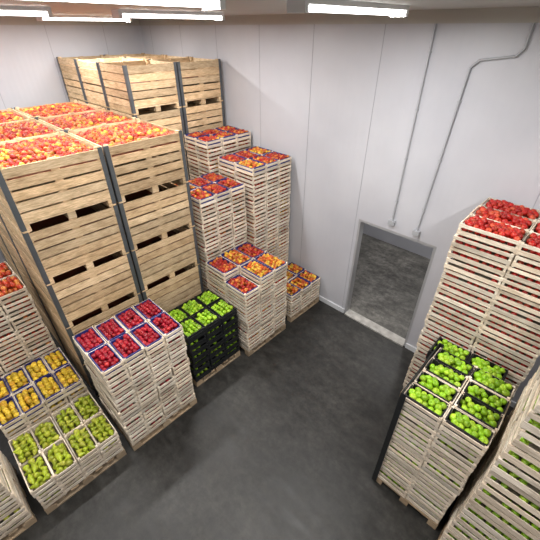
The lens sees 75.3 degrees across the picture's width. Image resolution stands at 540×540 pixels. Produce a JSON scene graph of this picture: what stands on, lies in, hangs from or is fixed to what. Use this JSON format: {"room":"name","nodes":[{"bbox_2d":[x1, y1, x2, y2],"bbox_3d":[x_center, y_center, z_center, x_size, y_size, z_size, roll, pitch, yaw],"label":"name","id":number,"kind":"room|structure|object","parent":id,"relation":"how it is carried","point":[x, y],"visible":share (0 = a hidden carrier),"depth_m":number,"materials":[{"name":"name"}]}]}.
{"room":"fruit storage warehouse","nodes":[
{"label":"fruit storage warehouse","id":0,"kind":"room"},
{"bbox_2d":[0,25,144,262],"bbox_3d":[-6.274,-1.720,6.551,0.150,4.970,9.440,29,44,35],"label":"wall","id":1,"kind":"structure","parent":0,"point":[29,76],"depth_m":7.01,"materials":[{"name":"white paint"}]},
{"bbox_2d":[0,25,108,259],"bbox_3d":[-6.355,-1.610,6.392,0.003,4.770,8.058,29,44,35],"label":"trim","id":2,"kind":"structure","parent":1,"relation":"attached to","point":[102,25],"depth_m":7.21,"materials":[{"name":"grey metal"}]},
{"bbox_2d":[0,233,513,539],"bbox_3d":[-0.771,2.143,5.468,12.460,0.150,13.040,29,44,35],"label":"floor","id":3,"kind":"structure","parent":0,"point":[285,441],"depth_m":4.84,"materials":[{"name":"concrete"}]},
{"bbox_2d":[0,451,36,539],"bbox_3d":[-3.434,2.597,3.777,0.878,1.029,1.084,29,44,35],"label":"wooden crates","id":4,"kind":"object","parent":3,"relation":"on","point":[16,515],"visible":1,"depth_m":3.93,"materials":[{"name":"brown wood"}]},
{"bbox_2d":[0,261,56,377],"bbox_3d":[-4.014,1.014,5.250,0.947,1.955,1.056,29,44,35],"label":"crates","id":5,"kind":"object","parent":3,"relation":"on","point":[25,338],"visible":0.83,"depth_m":4.98,"materials":[{"name":"brown wood"}]},
{"bbox_2d":[0,347,87,442],"bbox_3d":[-3.288,1.850,5.045,0.883,0.814,1.032,29,44,35],"label":"crates","id":6,"kind":"object","parent":3,"relation":"on","point":[29,394],"visible":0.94,"depth_m":4.80,"materials":[{"name":"yellow food"}]},
{"bbox_2d":[32,298,66,353],"bbox_3d":[-3.631,0.779,6.665,1.166,0.730,1.096,29,44,35],"label":"bin","id":7,"kind":"object","parent":3,"relation":"on","point":[45,319],"visible":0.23,"depth_m":6.29,"materials":[{"name":"brown wood"}]},
{"bbox_2d":[14,263,52,324],"bbox_3d":[-3.631,0.179,6.249,1.166,0.730,1.096,29,44,35],"label":"bin","id":8,"kind":"object","parent":7,"relation":"on","point":[30,288],"visible":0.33,"depth_m":5.88,"materials":[{"name":"brown wood"}]},
{"bbox_2d":[0,231,35,289],"bbox_3d":[-3.631,-0.421,5.834,1.166,0.730,1.096,29,44,35],"label":"bin","id":9,"kind":"object","parent":8,"relation":"on","point":[13,252],"visible":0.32,"depth_m":5.47,"materials":[{"name":"brown wood"}]},
{"bbox_2d":[0,217,15,248],"bbox_3d":[-3.631,-1.021,5.418,1.166,0.730,1.096,29,44,35],"label":"bin","id":10,"kind":"object","parent":9,"relation":"on","point":[3,229],"visible":0.16,"depth_m":5.00,"materials":[{"name":"brown wood"}]},
{"bbox_2d":[0,118,72,189],"bbox_3d":[-3.631,-1.641,4.989,1.166,0.778,1.096,29,44,35],"label":"bin","id":11,"kind":"object","parent":10,"relation":"on","point":[10,131],"visible":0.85,"depth_m":4.79,"materials":[{"name":"red food"}]},
{"bbox_2d":[8,391,126,513],"bbox_3d":[-2.625,2.301,4.573,0.896,0.609,1.018,29,44,35],"label":"crates","id":12,"kind":"object","parent":3,"relation":"on","point":[58,458],"visible":1,"depth_m":4.38,"materials":[{"name":"brown wood"}]},
{"bbox_2d":[54,328,98,395],"bbox_3d":[-2.775,1.250,5.985,1.166,0.730,1.096,29,44,35],"label":"bin","id":13,"kind":"object","parent":3,"relation":"on","point":[82,369],"visible":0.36,"depth_m":5.54,"materials":[{"name":"brown wood"}]},
{"bbox_2d":[38,293,142,365],"bbox_3d":[-2.775,0.650,5.570,1.166,0.730,1.096,29,44,35],"label":"bin","id":14,"kind":"object","parent":13,"relation":"on","point":[97,316],"visible":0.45,"depth_m":5.19,"materials":[{"name":"brown wood"}]},
{"bbox_2d":[18,252,139,328],"bbox_3d":[-2.775,0.050,5.154,1.166,0.730,1.096,29,44,35],"label":"bin","id":15,"kind":"object","parent":14,"relation":"on","point":[75,293],"visible":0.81,"depth_m":4.82,"materials":[{"name":"brown wood"}]},
{"bbox_2d":[0,202,128,285],"bbox_3d":[-2.775,-0.550,4.738,1.166,0.730,1.096,29,44,35],"label":"bin","id":16,"kind":"object","parent":15,"relation":"on","point":[57,245],"visible":0.82,"depth_m":4.41,"materials":[{"name":"brown wood"}]},
{"bbox_2d":[0,131,115,233],"bbox_3d":[-2.775,-1.167,4.312,1.166,0.769,1.096,29,44,35],"label":"bin","id":17,"kind":"object","parent":16,"relation":"on","point":[43,162],"visible":1,"depth_m":3.98,"materials":[{"name":"brown wood"}]},
{"bbox_2d":[72,298,196,450],"bbox_3d":[-1.800,1.428,4.895,0.848,1.678,1.076,29,44,35],"label":"crates","id":18,"kind":"object","parent":3,"relation":"on","point":[137,359],"visible":1,"depth_m":4.52,"materials":[{"name":"brown wood"}]},
{"bbox_2d":[167,289,239,386],"bbox_3d":[-1.120,1.093,5.841,0.758,1.153,0.956,29,44,35],"label":"crates","id":19,"kind":"object","parent":3,"relation":"on","point":[209,324],"visible":0.89,"depth_m":5.58,"materials":[{"name":"black plastic"}]},
{"bbox_2d":[169,172,246,290],"bbox_3d":[-1.076,-0.393,6.673,0.898,2.649,0.976,29,44,35],"label":"crate stack","id":20,"kind":"object","parent":3,"relation":"on","point":[220,222],"visible":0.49,"depth_m":5.98,"materials":[{"name":"brown wood"}]},
{"bbox_2d":[184,125,250,179],"bbox_3d":[-0.995,-1.343,7.569,0.718,3.190,1.087,29,44,35],"label":"crate stack","id":21,"kind":"object","parent":3,"relation":"on","point":[204,148],"visible":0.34,"depth_m":6.58,"materials":[{"name":"brown wood"}]},
{"bbox_2d":[205,242,287,356],"bbox_3d":[-0.401,0.483,6.334,1.028,1.594,0.994,29,44,35],"label":"crate stack","id":22,"kind":"object","parent":3,"relation":"on","point":[249,278],"visible":0.92,"depth_m":5.91,"materials":[{"name":"brown wood"}]},
{"bbox_2d":[218,146,291,261],"bbox_3d":[-0.277,-0.877,7.124,0.948,2.932,0.997,29,44,35],"label":"crate stack","id":23,"kind":"object","parent":3,"relation":"on","point":[264,173],"visible":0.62,"depth_m":6.39,"materials":[{"name":"brown wood"}]},
{"bbox_2d":[284,262,319,321],"bbox_3d":[0.438,0.411,7.230,0.814,0.692,0.914,29,44,35],"label":"crate stack","id":24,"kind":"object","parent":3,"relation":"on","point":[302,285],"visible":0.67,"depth_m":7.01,"materials":[{"name":"brown wood"}]},
{"bbox_2d":[372,342,515,529],"bbox_3d":[1.937,1.931,4.051,0.831,1.812,0.940,29,44,35],"label":"crates","id":25,"kind":"object","parent":3,"relation":"on","point":[446,418],"visible":1,"depth_m":3.60,"materials":[{"name":"brown wood"}]},
{"bbox_2d":[425,336,508,380],"bbox_3d":[2.342,1.692,4.577,0.813,1.607,0.374,29,44,35],"label":"crates","id":26,"kind":"object","parent":3,"relation":"on","point":[482,363],"visible":0.13,"depth_m":4.17,"materials":[{"name":"green food"}]},
{"bbox_2d":[399,197,539,401],"bbox_3d":[2.827,0.757,4.610,1.216,3.107,1.018,29,44,35],"label":"crates","id":27,"kind":"object","parent":3,"relation":"on","point":[486,302],"visible":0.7,"depth_m":3.92,"materials":[{"name":"brown wood"}]},
{"bbox_2d":[438,366,539,539],"bbox_3d":[2.641,1.888,3.049,1.207,3.024,1.088,29,44,35],"label":"crates","id":28,"kind":"object","parent":3,"relation":"on","point":[500,499],"visible":1,"depth_m":2.99,"materials":[{"name":"brown wood"}]},
{"bbox_3d":[-4.487,0.309,7.344,1.166,0.730,1.096,29,44,35],"label":"bin","id":29,"kind":"object","parent":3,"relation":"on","visible":0},
{"bbox_2d":[0,245,24,284],"bbox_3d":[-4.487,-0.291,6.929,1.166,0.730,1.096,29,44,35],"label":"bin","id":30,"kind":"object","parent":29,"relation":"on","point":[10,262],"visible":0.16,"depth_m":6.52,"materials":[{"name":"brown wood"}]},
{"bbox_2d":[0,236,12,260],"bbox_3d":[-4.487,-0.891,6.513,1.166,0.730,1.096,29,44,35],"label":"bin","id":31,"kind":"object","parent":30,"relation":"on","point":[2,244],"visible":0.11,"depth_m":6.08,"materials":[{"name":"brown wood"}]},
{"bbox_3d":[-4.487,-1.492,6.098,1.166,0.730,1.096,29,44,35],"label":"bin","id":32,"kind":"object","parent":31,"relation":"on","visible":0},
{"bbox_2d":[0,108,33,123],"bbox_3d":[-4.487,-2.108,5.671,1.166,0.769,1.096,29,44,35],"label":"bin","id":33,"kind":"object","parent":32,"relation":"on","point":[8,115],"visible":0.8,"depth_m":5.59,"materials":[{"name":"red food"}]},
{"bbox_3d":[-1.997,0.791,6.648,1.166,0.730,1.096,29,44,35],"label":"bin","id":34,"kind":"object","parent":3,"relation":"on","visible":0},
{"bbox_2d":[140,264,203,312],"bbox_3d":[-1.997,0.191,6.232,1.166,0.730,1.096,29,44,35],"label":"bin","id":35,"kind":"object","parent":34,"relation":"on","point":[167,293],"visible":0.37,"depth_m":5.93,"materials":[{"name":"brown wood"}]},
{"bbox_2d":[129,225,199,291],"bbox_3d":[-1.997,-0.409,5.816,1.166,0.730,1.096,29,44,35],"label":"bin","id":36,"kind":"object","parent":35,"relation":"on","point":[155,258],"visible":0.54,"depth_m":5.48,"materials":[{"name":"brown wood"}]},
{"bbox_2d":[116,180,194,251],"bbox_3d":[-1.997,-1.009,5.401,1.166,0.730,1.096,29,44,35],"label":"bin","id":37,"kind":"object","parent":36,"relation":"on","point":[145,214],"visible":0.6,"depth_m":5.07,"materials":[{"name":"brown wood"}]},
{"bbox_2d":[66,118,188,203],"bbox_3d":[-1.997,-1.626,4.974,1.166,0.771,1.096,29,44,35],"label":"bin","id":38,"kind":"object","parent":37,"relation":"on","point":[126,142],"visible":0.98,"depth_m":4.64,"materials":[{"name":"brown wood"}]},
{"bbox_3d":[-2.853,0.321,7.327,1.166,0.730,1.096,29,44,35],"label":"bin","id":39,"kind":"object","parent":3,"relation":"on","visible":0},
{"bbox_3d":[-2.853,-0.279,6.912,1.166,0.730,1.096,29,44,35],"label":"bin","id":40,"kind":"object","parent":39,"relation":"on","visible":0},
{"bbox_3d":[-2.853,-0.879,6.496,1.166,0.730,1.096,29,44,35],"label":"bin","id":41,"kind":"object","parent":40,"relation":"on","visible":0},
{"bbox_3d":[-2.853,-1.480,6.080,1.166,0.730,1.096,29,44,35],"label":"bin","id":42,"kind":"object","parent":41,"relation":"on","visible":0},
{"bbox_2d":[36,108,141,164],"bbox_3d":[-2.853,-2.097,5.653,1.166,0.771,1.096,29,44,35],"label":"bin","id":43,"kind":"object","parent":42,"relation":"on","point":[74,121],"visible":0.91,"depth_m":5.35,"materials":[{"name":"red food"}]},
{"bbox_3d":[-3.709,-0.150,8.007,1.166,0.730,1.096,29,44,35],"label":"bin","id":44,"kind":"object","parent":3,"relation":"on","visible":0},
{"bbox_3d":[-3.709,-0.750,7.591,1.166,0.730,1.096,29,44,35],"label":"bin","id":45,"kind":"object","parent":44,"relation":"on","visible":0},
{"bbox_3d":[-3.709,-1.350,7.176,1.166,0.730,1.096,29,44,35],"label":"bin","id":46,"kind":"object","parent":45,"relation":"on","visible":0},
{"bbox_3d":[-3.709,-1.950,6.760,1.166,0.730,1.096,29,44,35],"label":"bin","id":47,"kind":"object","parent":46,"relation":"on","visible":0},
{"bbox_2d":[13,100,102,119],"bbox_3d":[-3.709,-2.567,6.333,1.166,0.771,1.096,29,44,35],"label":"bin","id":48,"kind":"object","parent":47,"relation":"on","point":[47,110],"visible":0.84,"depth_m":6.04,"materials":[{"name":"red food"}]},
{"bbox_3d":[-2.271,-0.289,8.216,0.926,0.720,0.956,29,44,35],"label":"bin","id":49,"kind":"object","parent":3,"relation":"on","visible":0},
{"bbox_3d":[-2.271,-0.881,7.806,0.926,0.720,0.956,29,44,35],"label":"bin","id":50,"kind":"object","parent":49,"relation":"on","visible":0},
{"bbox_3d":[-2.271,-1.473,7.397,0.926,0.720,0.956,29,44,35],"label":"bin","id":51,"kind":"object","parent":50,"relation":"on","visible":0},
{"bbox_2d":[156,148,189,187],"bbox_3d":[-2.271,-2.065,6.987,0.926,0.720,0.956,29,44,35],"label":"bin","id":52,"kind":"object","parent":51,"relation":"on","point":[184,148],"visible":0.06,"depth_m":6.92,"materials":[{"name":"brown wood"}]},
{"bbox_2d":[108,105,186,147],"bbox_3d":[-2.271,-2.656,6.577,0.926,0.720,0.956,29,44,35],"label":"bin","id":53,"kind":"object","parent":52,"relation":"on","point":[171,117],"visible":0.24,"depth_m":6.35,"materials":[{"name":"brown wood"}]},
{"bbox_2d":[97,59,181,114],"bbox_3d":[-2.271,-3.248,6.167,0.926,0.720,0.956,29,44,35],"label":"bin","id":54,"kind":"object","parent":53,"relation":"on","point":[119,79],"visible":1,"depth_m":5.92,"materials":[{"name":"brown wood"}]},
{"bbox_3d":[-1.590,-0.690,8.796,0.926,0.720,0.956,29,44,35],"label":"bin","id":55,"kind":"object","parent":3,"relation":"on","visible":0},
{"bbox_3d":[-1.590,-1.282,8.386,0.926,0.720,0.956,29,44,35],"label":"bin","id":56,"kind":"object","parent":55,"relation":"on","visible":0},
{"bbox_3d":[-1.590,-1.874,7.976,0.926,0.720,0.956,29,44,35],"label":"bin","id":57,"kind":"object","parent":56,"relation":"on","visible":0},
{"bbox_3d":[-1.590,-2.466,7.566,0.926,0.720,0.956,29,44,35],"label":"bin","id":58,"kind":"object","parent":57,"relation":"on","visible":0},
{"bbox_2d":[162,99,224,146],"bbox_3d":[-1.590,-3.058,7.156,0.926,0.720,0.956,29,44,35],"label":"bin","id":59,"kind":"object","parent":58,"relation":"on","point":[197,117],"visible":0.39,"depth_m":6.85,"materials":[{"name":"brown wood"}]},
{"bbox_2d":[149,57,222,106],"bbox_3d":[-1.590,-3.650,6.747,0.926,0.720,0.956,29,44,35],"label":"bin","id":60,"kind":"object","parent":59,"relation":"on","point":[206,73],"visible":0.62,"depth_m":6.51,"materials":[{"name":"brown wood"}]},
{"bbox_3d":[-2.950,-0.662,8.756,0.926,0.720,0.956,29,44,35],"label":"bin","id":61,"kind":"object","parent":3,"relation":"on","visible":0},
{"bbox_3d":[-2.950,-1.254,8.346,0.926,0.720,0.956,29,44,35],"label":"bin","id":62,"kind":"object","parent":61,"relation":"on","visible":0},
{"bbox_3d":[-2.950,-1.846,7.936,0.926,0.720,0.956,29,44,35],"label":"bin","id":63,"kind":"object","parent":62,"relation":"on","visible":0},
{"bbox_3d":[-2.950,-2.438,7.526,0.926,0.720,0.956,29,44,35],"label":"bin","id":64,"kind":"object","parent":63,"relation":"on","visible":0},
{"bbox_2d":[87,102,147,113],"bbox_3d":[-2.950,-3.030,7.117,0.926,0.720,0.956,29,44,35],"label":"bin","id":65,"kind":"object","parent":64,"relation":"on","point":[89,103],"visible":0.05,"depth_m":6.83,"materials":[{"name":"brown wood"}]},
{"bbox_2d":[75,57,149,107],"bbox_3d":[-2.950,-3.622,6.707,0.926,0.720,0.956,29,44,35],"label":"bin","id":66,"kind":"object","parent":65,"relation":"on","point":[89,73],"visible":0.46,"depth_m":6.49,"materials":[{"name":"brown wood"}]},
{"bbox_3d":[-2.270,-1.064,9.336,0.926,0.720,0.956,29,44,35],"label":"bin","id":67,"kind":"object","parent":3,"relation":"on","visible":0},
{"bbox_3d":[-2.270,-1.656,8.926,0.926,0.720,0.956,29,44,35],"label":"bin","id":68,"kind":"object","parent":67,"relation":"on","visible":0},
{"bbox_3d":[-2.270,-2.248,8.516,0.926,0.720,0.956,29,44,35],"label":"bin","id":69,"kind":"object","parent":68,"relation":"on","visible":0},
{"bbox_3d":[-2.270,-2.840,8.106,0.926,0.720,0.956,29,44,35],"label":"bin","id":70,"kind":"object","parent":69,"relation":"on","visible":0},
{"bbox_3d":[-2.270,-3.432,7.696,0.926,0.720,0.956,29,44,35],"label":"bin","id":71,"kind":"object","parent":70,"relation":"on","visible":0},
{"bbox_2d":[125,55,191,85],"bbox_3d":[-2.270,-4.024,7.286,0.926,0.720,0.956,29,44,35],"label":"bin","id":72,"kind":"object","parent":71,"relation":"on","point":[163,56],"visible":0.1,"depth_m":7.38,"materials":[{"name":"brown wood"}]},
{"bbox_3d":[-3.630,-1.036,9.296,0.926,0.720,0.956,29,44,35],"label":"bin","id":73,"kind":"object","parent":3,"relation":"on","visible":0},
{"bbox_3d":[-3.630,-1.628,8.886,0.926,0.720,0.956,29,44,35],"label":"bin","id":74,"kind":"object","parent":73,"relation":"on","visible":0},
{"bbox_3d":[-3.630,-2.220,8.476,0.926,0.720,0.956,29,44,35],"label":"bin","id":75,"kind":"object","parent":74,"relation":"on","visible":0},
{"bbox_3d":[-3.630,-2.812,8.066,0.926,0.720,0.956,29,44,35],"label":"bin","id":76,"kind":"object","parent":75,"relation":"on","visible":0},
{"bbox_2d":[68,96,86,103],"bbox_3d":[-3.630,-3.404,7.656,0.926,0.720,0.956,29,44,35],"label":"bin","id":77,"kind":"object","parent":76,"relation":"on","point":[71,99],"visible":0.05,"depth_m":7.36,"materials":[{"name":"brown wood"}]},
{"bbox_2d":[56,55,120,101],"bbox_3d":[-3.630,-3.996,7.246,0.926,0.720,0.956,29,44,35],"label":"bin","id":78,"kind":"object","parent":77,"relation":"on","point":[70,76],"visible":0.45,"depth_m":7.02,"materials":[{"name":"brown wood"}]},
{"bbox_3d":[-2.950,-1.437,9.875,0.926,0.720,0.956,29,44,35],"label":"bin","id":79,"kind":"object","parent":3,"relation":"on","visible":0},
{"bbox_3d":[-2.950,-2.029,9.465,0.926,0.720,0.956,29,44,35],"label":"bin","id":80,"kind":"object","parent":79,"relation":"on","visible":0},
{"bbox_3d":[-2.950,-2.621,9.056,0.926,0.720,0.956,29,44,35],"label":"bin","id":81,"kind":"object","parent":80,"relation":"on","visible":0},
{"bbox_3d":[-2.950,-3.213,8.646,0.926,0.720,0.956,29,44,35],"label":"bin","id":82,"kind":"object","parent":81,"relation":"on","visible":0},
{"bbox_3d":[-2.950,-3.805,8.236,0.926,0.720,0.956,29,44,35],"label":"bin","id":83,"kind":"object","parent":82,"relation":"on","visible":0},
{"bbox_2d":[104,53,164,56],"bbox_3d":[-2.950,-4.397,7.826,0.926,0.720,0.956,29,44,35],"label":"bin","id":84,"kind":"object","parent":83,"relation":"on","point":[141,54],"visible":0.2,"depth_m":7.93,"materials":[{"name":"brown wood"}]},
{"bbox_2d":[0,0,539,16],"bbox_3d":[-0.771,-2.066,2.553,12.460,0.150,13.040,29,44,35],"label":"ceiling","id":85,"kind":"structure","parent":0,"point":[233,7],"depth_m":3.42,"materials":[{"name":"white paint"}]},
{"bbox_2d":[0,5,52,17],"bbox_3d":[-2.790,-2.312,3.114,0.170,0.085,1.540,29,44,35],"label":"ceiling lamp","id":86,"kind":"object","parent":85,"relation":"attached to","point":[46,12],"depth_m":3.40,"materials":[{"name":"white plastic"}]},
{"bbox_2d":[36,15,131,21],"bbox_3d":[-3.098,-4.261,5.930,0.170,0.085,1.540,29,44,35],"label":"ceiling lamp","id":87,"kind":"object","parent":85,"relation":"attached to","point":[55,17],"depth_m":5.81,"materials":[{"name":"white plastic"}]},
{"bbox_2d":[37,0,225,9],"bbox_3d":[-0.848,-1.244,1.572,0.170,0.085,1.540,29,44,35],"label":"ceiling lamp","id":88,"kind":"object","parent":85,"relation":"attached to","point":[205,4],"depth_m":1.82,"materials":[{"name":"white plastic"}]},
{"bbox_2d":[111,9,224,19],"bbox_3d":[-1.227,-3.233,4.445,0.170,0.085,1.540,29,44,35],"label":"ceiling lamp","id":89,"kind":"object","parent":85,"relation":"attached to","point":[116,13],"depth_m":4.31,"materials":[{"name":"white plastic"}]},
{"bbox_2d":[287,0,408,16],"bbox_3d":[0.715,-2.165,2.903,0.170,0.085,1.540,29,44,35],"label":"ceiling lamp","id":90,"kind":"object","parent":85,"relation":"attached to","point":[293,6],"depth_m":2.73,"materials":[{"name":"white plastic"}]},
{"bbox_2d":[141,23,539,401],"bbox_3d":[1.444,-1.268,5.897,12.060,4.970,0.140,29,44,35],"label":"wall","id":91,"kind":"structure","parent":0,"point":[344,65],"depth_m":5.13,"materials":[{"name":"white paint"}]},
{"bbox_2d":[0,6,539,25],"bbox_3d":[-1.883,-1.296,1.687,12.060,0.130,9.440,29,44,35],"label":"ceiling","id":92,"kind":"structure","parent":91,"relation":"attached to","point":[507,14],"depth_m":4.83,"materials":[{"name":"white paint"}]},
{"bbox_2d":[149,24,539,306],"bbox_3d":[1.474,-1.195,5.792,11.508,4.770,0.003,29,44,35],"label":"trim","id":93,"kind":"structure","parent":91,"relation":"attached to","point":[314,24],"depth_m":5.95,"materials":[{"name":"grey metal"}]},
{"bbox_2d":[344,219,436,346],"bbox_3d":[2.031,0.246,6.214,1.340,2.120,0.190,29,44,35],"label":"door frame","id":94,"kind":"structure","parent":91,"relation":"in","point":[386,333],"depth_m":6.49,"materials":[{"name":"metal"}]},
{"bbox_2d":[388,23,436,225],"bbox_3d":[1.922,-1.808,4.793,0.100,2.645,0.060,29,44,35],"label":"conduit","id":95,"kind":"object","parent":91,"relation":"attached to","point":[391,222],"visible":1,"depth_m":4.69,"materials":[{"name":"grey metal"}]},
{"bbox_2d":[319,295,515,407],"bbox_3d":[1.385,0.769,7.233,12.060,0.100,0.030,29,44,35],"label":"baseboard","id":96,"kind":"structure","parent":91,"relation":"attached to","point":[408,346],"depth_m":7.16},
{"bbox_2d":[412,23,534,236],"bbox_3d":[2.412,-1.526,4.413,0.643,2.675,0.060,29,44,35],"label":"conduit","id":97,"kind":"object","parent":91,"relation":"attached to","point":[415,232],"visible":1,"depth_m":4.23,"materials":[{"name":"grey metal"}]},
{"bbox_2d":[363,223,433,258],"bbox_3d":[4.322,-2.202,7.247,6.200,4.970,0.100,29,44,35],"label":"wall","id":98,"kind":"structure","parent":0,"point":[412,246],"depth_m":9.24,"materials":[{"name":"white paint"}]}
]}

